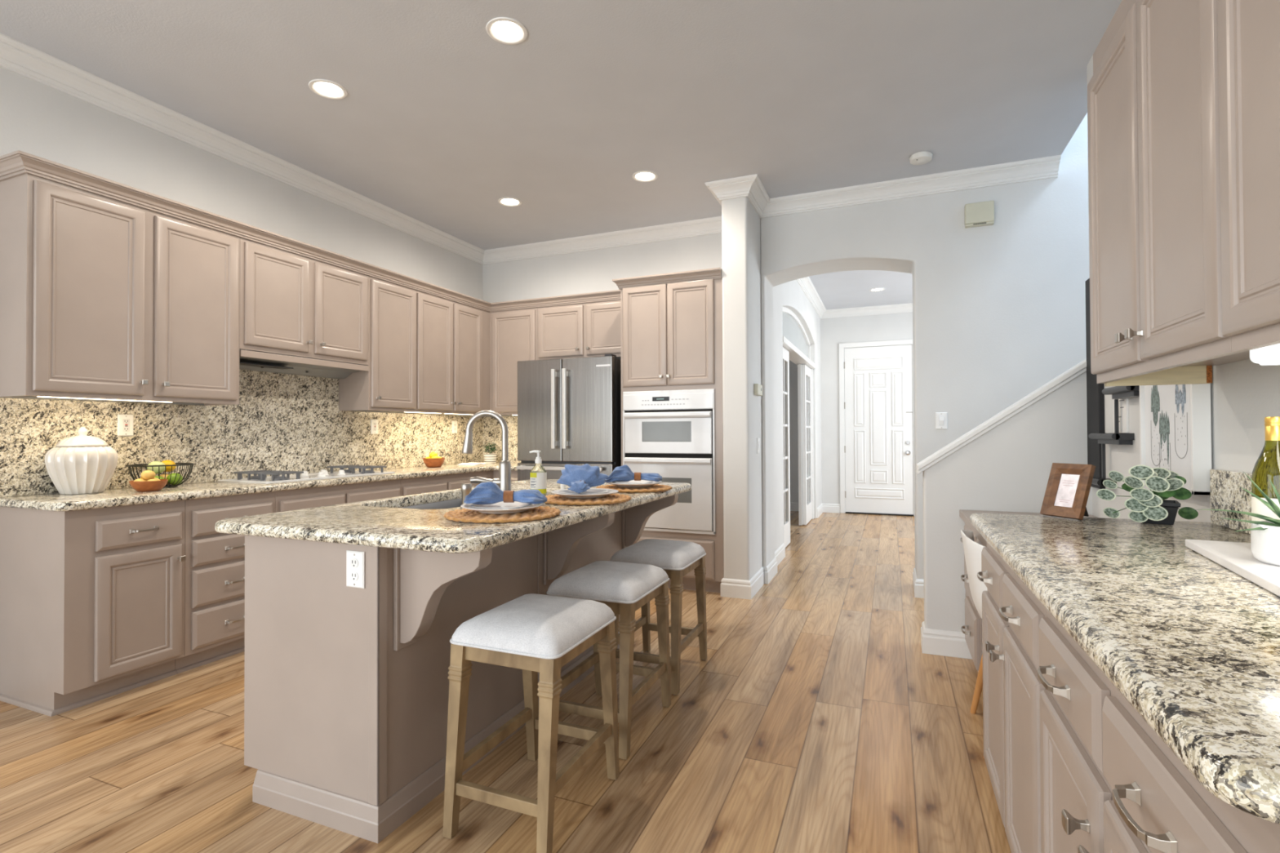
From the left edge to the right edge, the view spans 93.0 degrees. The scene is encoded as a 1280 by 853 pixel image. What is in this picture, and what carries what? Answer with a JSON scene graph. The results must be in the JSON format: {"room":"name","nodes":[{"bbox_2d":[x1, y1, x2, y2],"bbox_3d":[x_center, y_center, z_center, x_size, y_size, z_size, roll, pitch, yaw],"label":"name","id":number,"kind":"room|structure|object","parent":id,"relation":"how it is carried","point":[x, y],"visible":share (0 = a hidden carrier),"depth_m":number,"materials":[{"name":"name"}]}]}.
{"room":"kitchen","nodes":[
{"label":"kitchen","id":0,"kind":"room"},
{"bbox_2d":[0,66,482,497],"bbox_3d":[-2.569,-0.262,4.005,0.150,3.035,5.040,-1,-1,22],"label":"wall","id":1,"kind":"structure","parent":0,"point":[38,119],"depth_m":3.62,"materials":[{"name":"white paint"}]},
{"bbox_2d":[0,173,239,405],"bbox_3d":[-2.639,-0.622,3.161,0.368,0.982,0.946,-1,-1,22],"label":"upper cabinet","id":2,"kind":"object","parent":1,"relation":"attached to","point":[102,297],"visible":1,"depth_m":2.95,"materials":[{"name":"beige paint"}]},
{"bbox_2d":[37,395,172,402],"bbox_3d":[-2.615,-0.138,3.000,0.040,0.014,0.550,-1,-1,22],"label":"light","id":3,"kind":"object","parent":2,"relation":"attached to","point":[37,396],"visible":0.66,"depth_m":2.96,"materials":[{"name":"white plastic"}]},
{"bbox_2d":[0,150,620,311],"bbox_3d":[-1.510,-1.143,3.969,1.530,0.072,3.551,-1,-1,28],"label":"crown molding","id":4,"kind":"structure","parent":2,"relation":"attached to","point":[18,162],"depth_m":3.51,"materials":[{"name":"beige paint"}]},
{"bbox_2d":[0,369,520,497],"bbox_3d":[-1.885,-0.053,4.308,0.879,0.782,3.652,-1,-1,22],"label":"backsplash","id":5,"kind":"structure","parent":1,"relation":"attached to","point":[280,422],"depth_m":3.90,"materials":[{"name":"stone"}]},
{"bbox_2d":[117,414,133,435],"bbox_3d":[-2.762,-0.006,3.266,0.009,0.116,0.072,-1,-1,22],"label":"wall outlet","id":6,"kind":"object","parent":5,"relation":"attached to","point":[125,422],"visible":1,"depth_m":3.26,"materials":[{"name":"white plastic"}]},
{"bbox_2d":[239,237,368,364],"bbox_3d":[-2.278,-0.777,4.039,0.368,0.655,0.946,-1,-1,22],"label":"upper cabinet","id":7,"kind":"object","parent":1,"relation":"attached to","point":[291,304],"visible":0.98,"depth_m":3.90,"materials":[{"name":"beige paint"}]},
{"bbox_2d":[239,349,368,378],"bbox_3d":[-2.289,-0.404,4.040,0.299,0.089,0.940,-1,-1,22],"label":"range hood","id":8,"kind":"object","parent":7,"relation":"attached to","point":[249,360],"visible":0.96,"depth_m":3.99,"materials":[{"name":"beige paint"}]},
{"bbox_2d":[0,32,721,264],"bbox_3d":[-1.269,-1.734,3.482,2.677,0.112,4.740,-1,-1,22],"label":"trim","id":9,"kind":"structure","parent":1,"relation":"attached to","point":[16,56],"depth_m":4.03,"materials":[{"name":"white paint"}]},
{"bbox_2d":[338,275,416,412],"bbox_3d":[-2.006,-0.608,4.696,0.368,0.982,0.476,-1,-1,22],"label":"upper cabinet","id":10,"kind":"object","parent":1,"relation":"attached to","point":[389,384],"visible":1,"depth_m":4.58,"materials":[{"name":"beige paint"}]},
{"bbox_2d":[399,289,489,414],"bbox_3d":[-1.729,-0.601,5.365,0.368,0.982,0.970,-1,-1,22],"label":"upper cabinet","id":11,"kind":"object","parent":1,"relation":"attached to","point":[453,337],"visible":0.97,"depth_m":5.23,"materials":[{"name":"beige paint"}]},
{"bbox_2d":[0,511,1011,852],"bbox_3d":[0.317,1.259,3.103,10.200,0.050,14.400,-1,-1,22],"label":"floor","id":12,"kind":"structure","parent":0,"point":[815,717],"depth_m":2.25,"materials":[{"name":"brown wood"}]},
{"bbox_2d":[0,500,186,716],"bbox_3d":[-2.602,0.805,2.905,0.608,0.878,0.497,-1,-1,22],"label":"base cabinet","id":13,"kind":"object","parent":12,"relation":"on","point":[92,601],"visible":1,"depth_m":2.73,"materials":[{"name":"beige paint"}]},
{"bbox_2d":[175,491,275,674],"bbox_3d":[-2.415,0.809,3.358,0.608,0.878,0.480,-1,-1,22],"label":"base cabinet","id":14,"kind":"object","parent":12,"relation":"on","point":[215,562],"visible":0.47,"depth_m":3.17,"materials":[{"name":"beige paint"}]},
{"bbox_2d":[275,479,400,512],"bbox_3d":[-2.139,0.816,4.026,0.608,0.878,0.964,-1,-1,22],"label":"base cabinet","id":15,"kind":"object","parent":12,"relation":"on","point":[306,498],"visible":0.03,"depth_m":3.85,"materials":[{"name":"beige paint"}]},
{"bbox_2d":[400,471,487,496],"bbox_3d":[-1.762,0.824,4.942,0.608,0.878,1.014,-1,-1,22],"label":"base cabinet","id":16,"kind":"object","parent":12,"relation":"on","point":[415,486],"visible":0.02,"depth_m":4.71,"materials":[{"name":"beige paint"}]},
{"bbox_2d":[244,493,678,843],"bbox_3d":[-0.548,0.794,2.736,0.907,0.878,1.925,-1,-1,22],"label":"kitchen island","id":17,"kind":"object","parent":12,"relation":"on","point":[346,689],"visible":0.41,"depth_m":1.94,"materials":[{"name":"beige paint"}]},
{"bbox_2d":[346,550,364,588],"bbox_3d":[-0.866,0.434,1.846,0.072,0.110,0.008,-1,-1,22],"label":"wall outlet","id":18,"kind":"object","parent":17,"relation":"attached to","point":[355,560],"visible":1,"depth_m":1.84,"materials":[{"name":"white plastic"}]},
{"bbox_2d":[214,479,691,553],"bbox_3d":[-0.559,0.314,2.725,1.053,0.082,1.993,-1,-1,22],"label":"island countertop","id":19,"kind":"structure","parent":17,"relation":"on","point":[380,522],"depth_m":1.94,"materials":[{"name":"beige stone"}]},
{"bbox_2d":[401,497,462,509],"bbox_3d":[-0.808,0.445,2.685,0.448,0.178,0.741,-1,-1,22],"label":"sink","id":20,"kind":"object","parent":19,"relation":"in","point":[456,503],"visible":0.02,"depth_m":2.91,"materials":[{"name":"metal"}]},
{"bbox_2d":[460,483,471,509],"bbox_3d":[-0.655,0.263,2.293,0.044,0.095,0.044,-1,-1,22],"label":"soap pump","id":21,"kind":"object","parent":19,"relation":"on","point":[466,488],"visible":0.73,"depth_m":2.28,"materials":[{"name":"silver metal"}]},
{"bbox_2d":[462,409,511,491],"bbox_3d":[-0.640,0.122,2.544,0.211,0.382,0.060,0,-1,2],"label":"kitchen faucet","id":22,"kind":"object","parent":19,"relation":"on","point":[504,482],"visible":0.86,"depth_m":2.53,"materials":[{"name":"silver metal"}]},
{"bbox_2d":[498,460,511,491],"bbox_3d":[-0.564,0.228,2.540,0.060,0.170,0.060,-1,-1,22],"label":"faucet","id":23,"kind":"object","parent":22,"relation":"attached to","point":[504,466],"depth_m":2.52,"materials":[{"name":"silver metal"}]},
{"bbox_2d":[443,506,560,523],"bbox_3d":[-0.472,0.300,2.101,0.394,0.014,0.394,0,-1,-29],"label":"placemat","id":24,"kind":"object","parent":19,"relation":"on","point":[464,515],"visible":0.69,"depth_m":2.00,"materials":[{"name":"wicker"}]},
{"bbox_2d":[461,502,544,514],"bbox_3d":[-0.472,0.280,2.102,0.284,0.022,0.284,-1,-1,22],"label":"dinner plate","id":25,"kind":"object","parent":24,"relation":"on","point":[467,506],"visible":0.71,"depth_m":2.02,"materials":[{"name":"white ceramic"}]},
{"bbox_2d":[470,501,532,509],"bbox_3d":[-0.479,0.276,2.106,0.210,0.014,0.210,-1,-1,22],"label":"salad plate","id":26,"kind":"object","parent":25,"relation":"on","point":[500,505],"visible":0.79,"depth_m":2.12,"materials":[{"name":"white ceramic"}]},
{"bbox_2d":[463,481,546,504],"bbox_3d":[-0.463,0.228,2.099,0.282,0.079,0.150,0,-1,2],"label":"napkin","id":27,"kind":"object","parent":26,"relation":"on","point":[485,493],"visible":0.92,"depth_m":2.06,"materials":[{"name":"blue fabric"}]},
{"bbox_2d":[502,490,514,502],"bbox_3d":[-0.453,0.242,2.102,0.033,0.042,0.046,0,-1,-3],"label":"napkin ring","id":28,"kind":"object","parent":27,"relation":"attached to","point":[508,495],"visible":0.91,"depth_m":2.08,"materials":[{"name":"brown leather"}]},
{"bbox_2d":[529,450,546,495],"bbox_3d":[-0.467,0.212,2.787,0.075,0.205,0.058,-1,-1,22],"label":"soap bottle","id":29,"kind":"object","parent":19,"relation":"on","point":[538,474],"visible":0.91,"depth_m":2.77,"materials":[{"name":"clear plastic"}]},
{"bbox_2d":[544,493,631,505],"bbox_3d":[-0.232,0.304,2.565,0.394,0.014,0.394,0,-1,-29],"label":"placemat","id":30,"kind":"object","parent":19,"relation":"on","point":[555,499],"visible":0.68,"depth_m":2.45,"materials":[{"name":"wicker"}]},
{"bbox_2d":[551,488,618,498],"bbox_3d":[-0.232,0.284,2.565,0.284,0.022,0.284,-1,-1,22],"label":"dinner plate","id":31,"kind":"object","parent":30,"relation":"on","point":[611,491],"visible":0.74,"depth_m":2.48,"materials":[{"name":"white ceramic"}]},
{"bbox_2d":[558,488,608,494],"bbox_3d":[-0.239,0.280,2.570,0.210,0.014,0.210,-1,-1,22],"label":"salad plate","id":32,"kind":"object","parent":31,"relation":"on","point":[589,491],"visible":0.83,"depth_m":2.60,"materials":[{"name":"white ceramic"}]},
{"bbox_2d":[556,463,608,493],"bbox_3d":[-0.268,0.216,2.560,0.210,0.111,0.259,-1,-1,22],"label":"napkin","id":33,"kind":"object","parent":32,"relation":"on","point":[572,474],"visible":1,"depth_m":2.57,"materials":[{"name":"blue fabric"}]},
{"bbox_2d":[595,484,671,493],"bbox_3d":[-0.030,0.309,3.055,0.385,0.014,0.386,0,-1,12],"label":"placemat","id":34,"kind":"object","parent":19,"relation":"on","point":[653,488],"visible":0.78,"depth_m":2.96,"materials":[{"name":"wicker"}]},
{"bbox_2d":[606,480,662,487],"bbox_3d":[-0.030,0.289,3.055,0.284,0.022,0.284,-1,-1,22],"label":"dinner plate","id":35,"kind":"object","parent":34,"relation":"on","point":[647,485],"visible":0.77,"depth_m":2.96,"materials":[{"name":"white ceramic"}]},
{"bbox_2d":[612,480,653,484],"bbox_3d":[-0.037,0.285,3.060,0.210,0.014,0.210,-1,-1,22],"label":"salad plate","id":36,"kind":"object","parent":35,"relation":"on","point":[632,482],"visible":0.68,"depth_m":3.10,"materials":[{"name":"white ceramic"}]},
{"bbox_2d":[604,464,662,482],"bbox_3d":[-0.038,0.234,3.054,0.298,0.086,0.157,0,-1,4],"label":"napkin","id":37,"kind":"object","parent":36,"relation":"on","point":[624,473],"visible":0.82,"depth_m":3.01,"materials":[{"name":"blue fabric"}]},
{"bbox_2d":[487,470,517,481],"bbox_3d":[-1.314,0.831,5.673,0.878,0.878,0.677,-1,-1,22],"label":"base cabinet","id":38,"kind":"object","parent":12,"relation":"on","point":[491,474],"visible":0.02,"depth_m":5.34,"materials":[{"name":"beige paint"}]},
{"bbox_2d":[0,462,517,511],"bbox_3d":[-1.879,0.358,4.301,0.890,0.040,3.654,-1,-1,22],"label":"countertop","id":39,"kind":"structure","parent":38,"relation":"on","point":[56,502],"depth_m":3.15,"materials":[{"name":"beige stone"}]},
{"bbox_2d":[44,426,118,494],"bbox_3d":[-2.736,0.163,2.983,0.267,0.326,0.267,-1,-1,22],"label":"jar","id":40,"kind":"object","parent":39,"relation":"on","point":[82,464],"visible":1,"depth_m":2.91,"materials":[{"name":"white ceramic"}]},
{"bbox_2d":[128,479,168,492],"bbox_3d":[-2.486,0.300,3.076,0.156,0.054,0.156,-1,-1,22],"label":"wooden bowl","id":41,"kind":"object","parent":39,"relation":"on","point":[151,486],"visible":0.98,"depth_m":3.03,"materials":[{"name":"brown wood"}]},
{"bbox_2d":[127,462,194,488],"bbox_3d":[-2.593,0.267,3.294,0.284,0.126,0.284,-1,-1,22],"label":"wire basket","id":42,"kind":"object","parent":39,"relation":"on","point":[177,464],"visible":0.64,"depth_m":3.27,"materials":[{"name":"black metal"}]},
{"bbox_2d":[146,461,165,473],"bbox_3d":[-2.598,0.220,3.266,0.068,0.068,0.087,-1,-1,22],"label":"melon","id":43,"kind":"object","parent":42,"relation":"in","point":[153,463],"visible":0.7,"depth_m":3.25,"materials":[{"name":"yellow food"}]},
{"bbox_2d":[166,473,182,484],"bbox_3d":[-2.540,0.287,3.317,0.065,0.066,0.075,-1,-1,22],"label":"lime","id":44,"kind":"object","parent":42,"relation":"in","point":[173,475],"visible":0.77,"depth_m":3.29,"materials":[{"name":"green food"}]},
{"bbox_2d":[217,465,395,483],"bbox_3d":[-2.174,0.309,4.058,0.450,0.054,0.990,-1,-1,22],"label":"cooktop","id":45,"kind":"object","parent":39,"relation":"in","point":[276,477],"visible":1,"depth_m":3.87,"materials":[{"name":"silver metal"}]},
{"bbox_2d":[422,457,444,467],"bbox_3d":[-1.756,0.307,5.178,0.184,0.080,0.184,-1,-1,22],"label":"wooden bowl","id":46,"kind":"object","parent":39,"relation":"on","point":[428,462],"visible":0.98,"depth_m":5.11,"materials":[{"name":"brown wood"}]},
{"bbox_2d":[482,442,500,463],"bbox_3d":[-1.440,0.253,5.849,0.166,0.201,0.168,-1,-1,22],"label":"potted plant","id":47,"kind":"object","parent":39,"relation":"on","point":[491,458],"visible":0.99,"depth_m":5.81,"materials":[{"name":"green plant"}]},
{"bbox_2d":[442,593,619,852],"bbox_3d":[-0.331,0.901,1.969,0.387,0.646,0.490,-1,-1,22],"label":"counter stool","id":48,"kind":"object","parent":12,"relation":"on","point":[532,633],"visible":1,"depth_m":1.83,"materials":[{"name":"grey fabric"}]},
{"bbox_2d":[516,354,621,480],"bbox_3d":[-0.505,0.336,5.257,0.885,1.810,0.761,-1,-1,22],"label":"refrigerator","id":49,"kind":"object","parent":12,"relation":"on","point":[569,410],"visible":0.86,"depth_m":4.93,"materials":[{"name":"silver metal"}]},
{"bbox_2d":[546,560,671,759],"bbox_3d":[-0.121,0.906,2.524,0.387,0.646,0.490,-1,-1,22],"label":"counter stool","id":50,"kind":"object","parent":12,"relation":"on","point":[624,588],"visible":0.86,"depth_m":2.38,"materials":[{"name":"white fabric"}]},
{"bbox_2d":[609,538,706,695],"bbox_3d":[0.098,0.911,3.072,0.387,0.646,0.490,-1,-1,22],"label":"counter stool","id":51,"kind":"object","parent":12,"relation":"on","point":[677,558],"visible":0.73,"depth_m":2.94,"materials":[{"name":"white fabric"}]},
{"bbox_2d":[612,267,724,592],"bbox_3d":[0.330,0.045,4.963,0.876,2.418,0.748,-1,-1,22],"label":"tall cabinet","id":52,"kind":"object","parent":12,"relation":"on","point":[671,323],"visible":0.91,"depth_m":4.62,"materials":[{"name":"beige paint"}]},
{"bbox_2d":[622,388,715,534],"bbox_3d":[0.291,0.266,4.847,0.744,1.083,0.502,-1,-1,22],"label":"double oven","id":53,"kind":"object","parent":52,"relation":"in","point":[670,434],"visible":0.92,"depth_m":4.61,"materials":[{"name":"white metal"}]},
{"bbox_2d":[960,529,986,759],"bbox_3d":[1.497,0.822,2.355,0.440,0.803,0.452,-1,-1,22],"label":"shell chair","id":54,"kind":"object","parent":12,"relation":"on","point":[972,549],"visible":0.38,"depth_m":2.35,"materials":[{"name":"white plastic"}]},
{"bbox_2d":[977,542,1047,852],"bbox_3d":[1.298,0.773,1.592,0.673,0.878,0.877,-1,-1,22],"label":"base cabinet","id":55,"kind":"object","parent":12,"relation":"on","point":[1011,614],"visible":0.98,"depth_m":1.60,"materials":[{"name":"beige paint"}]},
{"bbox_2d":[969,512,1279,824],"bbox_3d":[1.131,0.310,1.193,0.672,0.040,1.777,-1,-1,22],"label":"countertop","id":56,"kind":"structure","parent":55,"relation":"on","point":[1192,644],"depth_m":0.87,"materials":[{"name":"beige stone"}]},
{"bbox_2d":[1040,462,1095,519],"bbox_3d":[1.419,0.210,2.000,0.117,0.175,0.130,0,-1,-19],"label":"photo frame","id":57,"kind":"object","parent":56,"relation":"on","point":[1067,492],"visible":1,"depth_m":1.99,"materials":[{"name":"brown wood"}]},
{"bbox_2d":[1053,473,1079,507],"bbox_3d":[1.401,0.210,1.994,0.039,0.105,0.061,0,-1,-19],"label":"photo","id":58,"kind":"object","parent":57,"relation":"attached to","point":[1066,486],"depth_m":1.99},
{"bbox_2d":[1096,464,1198,524],"bbox_3d":[1.560,0.207,1.862,0.276,0.178,0.148,-1,-1,22],"label":"potted plant","id":59,"kind":"object","parent":56,"relation":"on","point":[1146,506],"visible":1,"depth_m":1.84,"materials":[{"name":"green plant"}]},
{"bbox_2d":[1185,539,1279,596],"bbox_3d":[1.285,0.281,1.193,0.200,0.017,0.560,-1,-1,29],"label":"serving board","id":60,"kind":"object","parent":56,"relation":"on","point":[1237,557],"visible":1,"depth_m":1.25,"materials":[{"name":"white stone"}]},
{"bbox_2d":[1194,471,1279,566],"bbox_3d":[1.288,0.182,1.201,0.224,0.180,0.204,0,-1,-6],"label":"succulent pot","id":61,"kind":"object","parent":60,"relation":"on","point":[1264,535],"visible":1,"depth_m":1.21,"materials":[{"name":"white ceramic"}]},
{"bbox_2d":[1251,416,1279,524],"bbox_3d":[1.385,0.126,1.323,0.078,0.294,0.078,-1,-1,22],"label":"wine bottle","id":62,"kind":"object","parent":60,"relation":"on","point":[1267,466],"visible":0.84,"depth_m":1.31,"materials":[{"name":"green glass"}]},
{"bbox_2d":[959,509,1097,671],"bbox_3d":[1.732,0.829,2.569,0.618,0.785,1.230,-1,-1,22],"label":"desk","id":63,"kind":"object","parent":12,"relation":"on","point":[973,621],"visible":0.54,"depth_m":2.86,"materials":[{"name":"beige paint"}]},
{"bbox_2d":[1037,609,1279,852],"bbox_3d":[0.966,0.766,0.785,0.673,0.878,0.866,-1,-1,22],"label":"base cabinet","id":64,"kind":"object","parent":12,"relation":"on","point":[1110,784],"visible":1,"depth_m":0.88,"materials":[{"name":"beige paint"}]},
{"bbox_2d":[0,0,1121,309],"bbox_3d":[0.304,-1.926,3.138,10.200,0.250,14.400,-1,-1,22],"label":"ceiling","id":65,"kind":"structure","parent":0,"point":[439,121],"depth_m":3.23,"materials":[{"name":"paint"}]},
{"bbox_2d":[308,79,347,99],"bbox_3d":[-1.655,-1.788,3.226,0.186,0.006,0.186,-1,-1,22],"label":"recessed light","id":66,"kind":"object","parent":65,"relation":"in","point":[325,88],"visible":1,"depth_m":3.22,"materials":[{"name":"white paint"}]},
{"bbox_2d":[485,17,527,44],"bbox_3d":[-0.606,-1.798,2.766,0.186,0.006,0.186,-1,-1,22],"label":"recessed light","id":67,"kind":"object","parent":65,"relation":"in","point":[504,30],"visible":1,"depth_m":2.76,"materials":[{"name":"white paint"}]},
{"bbox_2d":[497,196,521,206],"bbox_3d":[-1.027,-1.773,4.800,0.186,0.006,0.186,-1,-1,22],"label":"recessed light","id":68,"kind":"object","parent":65,"relation":"in","point":[508,202],"visible":1,"depth_m":4.79,"materials":[{"name":"white paint"}]},
{"bbox_2d":[631,170,657,182],"bbox_3d":[0.036,-1.783,4.335,0.186,0.006,0.186,-1,-1,22],"label":"recessed light","id":69,"kind":"object","parent":65,"relation":"in","point":[642,175],"visible":1,"depth_m":4.33,"materials":[{"name":"white paint"}]},
{"bbox_2d":[909,151,932,164],"bbox_3d":[1.863,-1.776,4.030,0.140,0.042,0.140,-1,-1,22],"label":"smoke detector","id":70,"kind":"object","parent":65,"relation":"attached to","point":[921,157],"visible":1,"depth_m":4.00,"materials":[{"name":"white plastic"}]},
{"bbox_2d":[482,232,722,462],"bbox_3d":[-0.330,-0.252,5.726,2.677,3.035,0.150,-1,-1,22],"label":"wall","id":71,"kind":"structure","parent":0,"point":[593,270],"depth_m":5.70,"materials":[{"name":"white paint"}]},
{"bbox_2d":[489,307,537,415],"bbox_3d":[-1.272,-0.598,5.857,0.838,0.982,0.329,-1,-1,22],"label":"upper cabinet","id":72,"kind":"object","parent":71,"relation":"attached to","point":[513,333],"visible":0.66,"depth_m":5.67,"materials":[{"name":"beige paint"}]},
{"bbox_2d":[537,299,621,359],"bbox_3d":[-0.426,-0.849,5.492,1.008,0.495,0.363,-1,-1,22],"label":"upper cabinet","id":73,"kind":"object","parent":71,"relation":"attached to","point":[590,329],"visible":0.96,"depth_m":5.38,"materials":[{"name":"beige paint"}]},
{"bbox_2d":[721,196,762,580],"bbox_3d":[0.860,-0.267,4.848,0.193,3.035,0.865,-1,-1,22],"label":"wall column","id":74,"kind":"structure","parent":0,"point":[740,222],"depth_m":4.46,"materials":[{"name":"white paint"}]},
{"bbox_2d":[720,566,764,599],"bbox_3d":[0.793,1.183,4.650,0.230,0.132,0.507,-1,-1,22],"label":"baseboard","id":75,"kind":"structure","parent":74,"relation":"attached to","point":[729,588],"depth_m":4.43,"materials":[{"name":"white paint"}]},
{"bbox_2d":[773,280,822,551],"bbox_3d":[1.844,-0.244,7.242,0.170,3.035,4.270,-1,-1,22],"label":"wall","id":76,"kind":"structure","parent":0,"point":[789,295],"depth_m":6.09,"materials":[{"name":"white paint"}]},
{"bbox_2d":[764,542,785,584],"bbox_3d":[1.202,1.189,5.350,0.062,0.132,1.132,-1,-1,22],"label":"baseboard","id":77,"kind":"structure","parent":76,"relation":"attached to","point":[771,571],"depth_m":5.11,"materials":[{"name":"white paint"}]},
{"bbox_2d":[782,306,815,547],"bbox_3d":[1.853,-0.025,7.247,0.180,2.598,2.750,-1,-1,22],"label":"door","id":78,"kind":"structure","parent":76,"relation":"in","point":[796,343],"depth_m":7.80,"materials":[{"name":"white paint"}]},
{"bbox_2d":[795,276,912,318],"bbox_3d":[3.404,-1.719,6.612,3.220,0.112,4.270,-1,-1,22],"label":"trim","id":79,"kind":"structure","parent":76,"relation":"attached to","point":[806,284],"depth_m":8.79,"materials":[{"name":"white paint"}]},
{"bbox_2d":[789,311,914,515],"bbox_3d":[3.061,-0.228,9.130,5.900,3.035,0.150,-1,-1,22],"label":"wall","id":80,"kind":"structure","parent":0,"point":[834,331],"depth_m":9.12,"materials":[{"name":"white paint"}]},
{"bbox_2d":[816,503,839,518],"bbox_3d":[4.101,1.209,8.238,3.220,0.132,0.680,-1,-1,22],"label":"baseboard","id":81,"kind":"structure","parent":80,"relation":"attached to","point":[823,508],"depth_m":9.08,"materials":[{"name":"white paint"}]},
{"bbox_2d":[839,339,914,516],"bbox_3d":[3.465,0.020,8.839,1.074,2.530,0.076,-1,-1,22],"label":"door","id":82,"kind":"structure","parent":80,"relation":"in","point":[876,407],"depth_m":8.86,"materials":[{"name":"white paint"}]},
{"bbox_2d":[760,112,1089,579],"bbox_3d":[3.354,-1.618,4.108,5.005,5.700,0.395,-1,-1,22],"label":"wall","id":83,"kind":"structure","parent":0,"point":[999,308],"depth_m":4.32,"materials":[{"name":"white paint"}]},
{"bbox_2d":[704,154,1061,217],"bbox_3d":[1.674,-1.737,4.340,2.302,0.112,0.711,-1,-1,22],"label":"trim","id":84,"kind":"structure","parent":83,"relation":"attached to","point":[751,186],"depth_m":4.42,"materials":[{"name":"white paint"}]},
{"bbox_2d":[912,568,924,598],"bbox_3d":[2.560,1.173,4.409,1.049,0.132,0.429,-1,-1,22],"label":"baseboard","id":85,"kind":"structure","parent":83,"relation":"attached to","point":[918,584],"depth_m":4.40,"materials":[{"name":"white paint"}]},
{"bbox_2d":[935,412,947,429],"bbox_3d":[2.165,-0.041,4.363,0.076,0.120,0.013,-1,-1,22],"label":"light switch","id":86,"kind":"object","parent":83,"relation":"attached to","point":[941,418],"visible":1,"depth_m":4.36,"materials":[{"name":"white plastic"}]},
{"bbox_2d":[964,200,994,228],"bbox_3d":[2.381,-1.489,4.265,0.180,0.158,0.054,-1,-1,22],"label":"door chime","id":87,"kind":"object","parent":83,"relation":"attached to","point":[982,213],"visible":1,"depth_m":4.24,"materials":[{"name":"beige plastic"}]},
{"bbox_2d":[922,371,1092,632],"bbox_3d":[1.972,0.428,3.212,0.860,1.599,0.130,-1,-1,22],"label":"wall","id":88,"kind":"structure","parent":0,"point":[1007,468],"depth_m":3.19,"materials":[{"name":"white paint"}]},
{"bbox_2d":[920,621,972,659],"bbox_3d":[1.688,1.164,3.322,0.272,0.132,0.164,-1,-1,22],"label":"baseboard","id":89,"kind":"structure","parent":88,"relation":"attached to","point":[933,642],"depth_m":3.26,"materials":[{"name":"white paint"}]},
{"bbox_2d":[916,358,1086,474],"bbox_3d":[1.956,-0.074,3.223,0.890,0.664,0.186,-1,-1,22],"label":"trim","id":90,"kind":"structure","parent":88,"relation":"attached to","point":[1080,368],"depth_m":3.17,"materials":[{"name":"white paint"}]},
{"bbox_2d":[1086,7,1279,522],"bbox_3d":[1.725,-0.307,1.606,0.120,3.035,3.040,-1,-1,22],"label":"wall","id":91,"kind":"structure","parent":0,"point":[1243,393],"depth_m":1.81,"materials":[{"name":"white paint"}]},
{"bbox_2d":[1085,278,1105,488],"bbox_3d":[2.196,-0.216,2.932,0.022,1.020,0.188,-1,-1,22],"label":"panel","id":92,"kind":"object","parent":91,"relation":"attached to","point":[1095,397],"visible":0.46,"depth_m":2.93,"materials":[{"name":"black metal"}]},
{"bbox_2d":[1088,385,1139,486],"bbox_3d":[2.023,0.018,2.581,0.076,0.495,0.505,-1,-1,22],"label":"wall rack","id":93,"kind":"object","parent":91,"relation":"attached to","point":[1121,395],"visible":0.84,"depth_m":2.58,"materials":[{"name":"grey metal"}]},
{"bbox_2d":[1087,0,1249,386],"bbox_3d":[1.436,-0.641,1.542,0.358,1.015,0.842,-1,-1,22],"label":"upper cabinet","id":94,"kind":"object","parent":91,"relation":"attached to","point":[1154,178],"visible":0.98,"depth_m":1.51,"materials":[{"name":"beige paint"}]},
{"bbox_2d":[1093,0,1136,74],"bbox_3d":[1.297,-1.187,1.146,0.303,0.072,1.687,-1,-1,22],"label":"crown molding","id":95,"kind":"structure","parent":94,"relation":"attached to","point":[1125,6],"depth_m":1.82,"materials":[{"name":"beige paint"}]},
{"bbox_2d":[1139,383,1211,495],"bbox_3d":[1.831,-0.044,2.093,0.046,0.520,0.435,-1,-1,22],"label":"framed print","id":96,"kind":"object","parent":91,"relation":"attached to","point":[1175,422],"visible":0.7,"depth_m":2.01,"materials":[{"name":"white paper"}]},
{"bbox_2d":[1209,469,1252,533],"bbox_3d":[1.425,0.205,1.057,0.023,0.164,1.725,-1,-1,22],"label":"backsplash","id":97,"kind":"structure","parent":91,"relation":"attached to","point":[1226,494],"depth_m":1.75,"materials":[{"name":"stone"}]},
{"bbox_2d":[1217,0,1279,351],"bbox_3d":[1.113,-0.654,0.761,0.358,1.005,0.845,-1,-1,22],"label":"upper cabinet","id":98,"kind":"object","parent":91,"relation":"attached to","point":[1249,30],"visible":1,"depth_m":1.11,"materials":[{"name":"beige paint"}]},
{"bbox_2d":[1249,343,1279,365],"bbox_3d":[1.197,-0.161,0.945,0.125,0.066,0.617,-1,-1,22],"label":"light","id":99,"kind":"object","parent":98,"relation":"attached to","point":[1268,355],"visible":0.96,"depth_m":1.21,"materials":[{"name":"white"}]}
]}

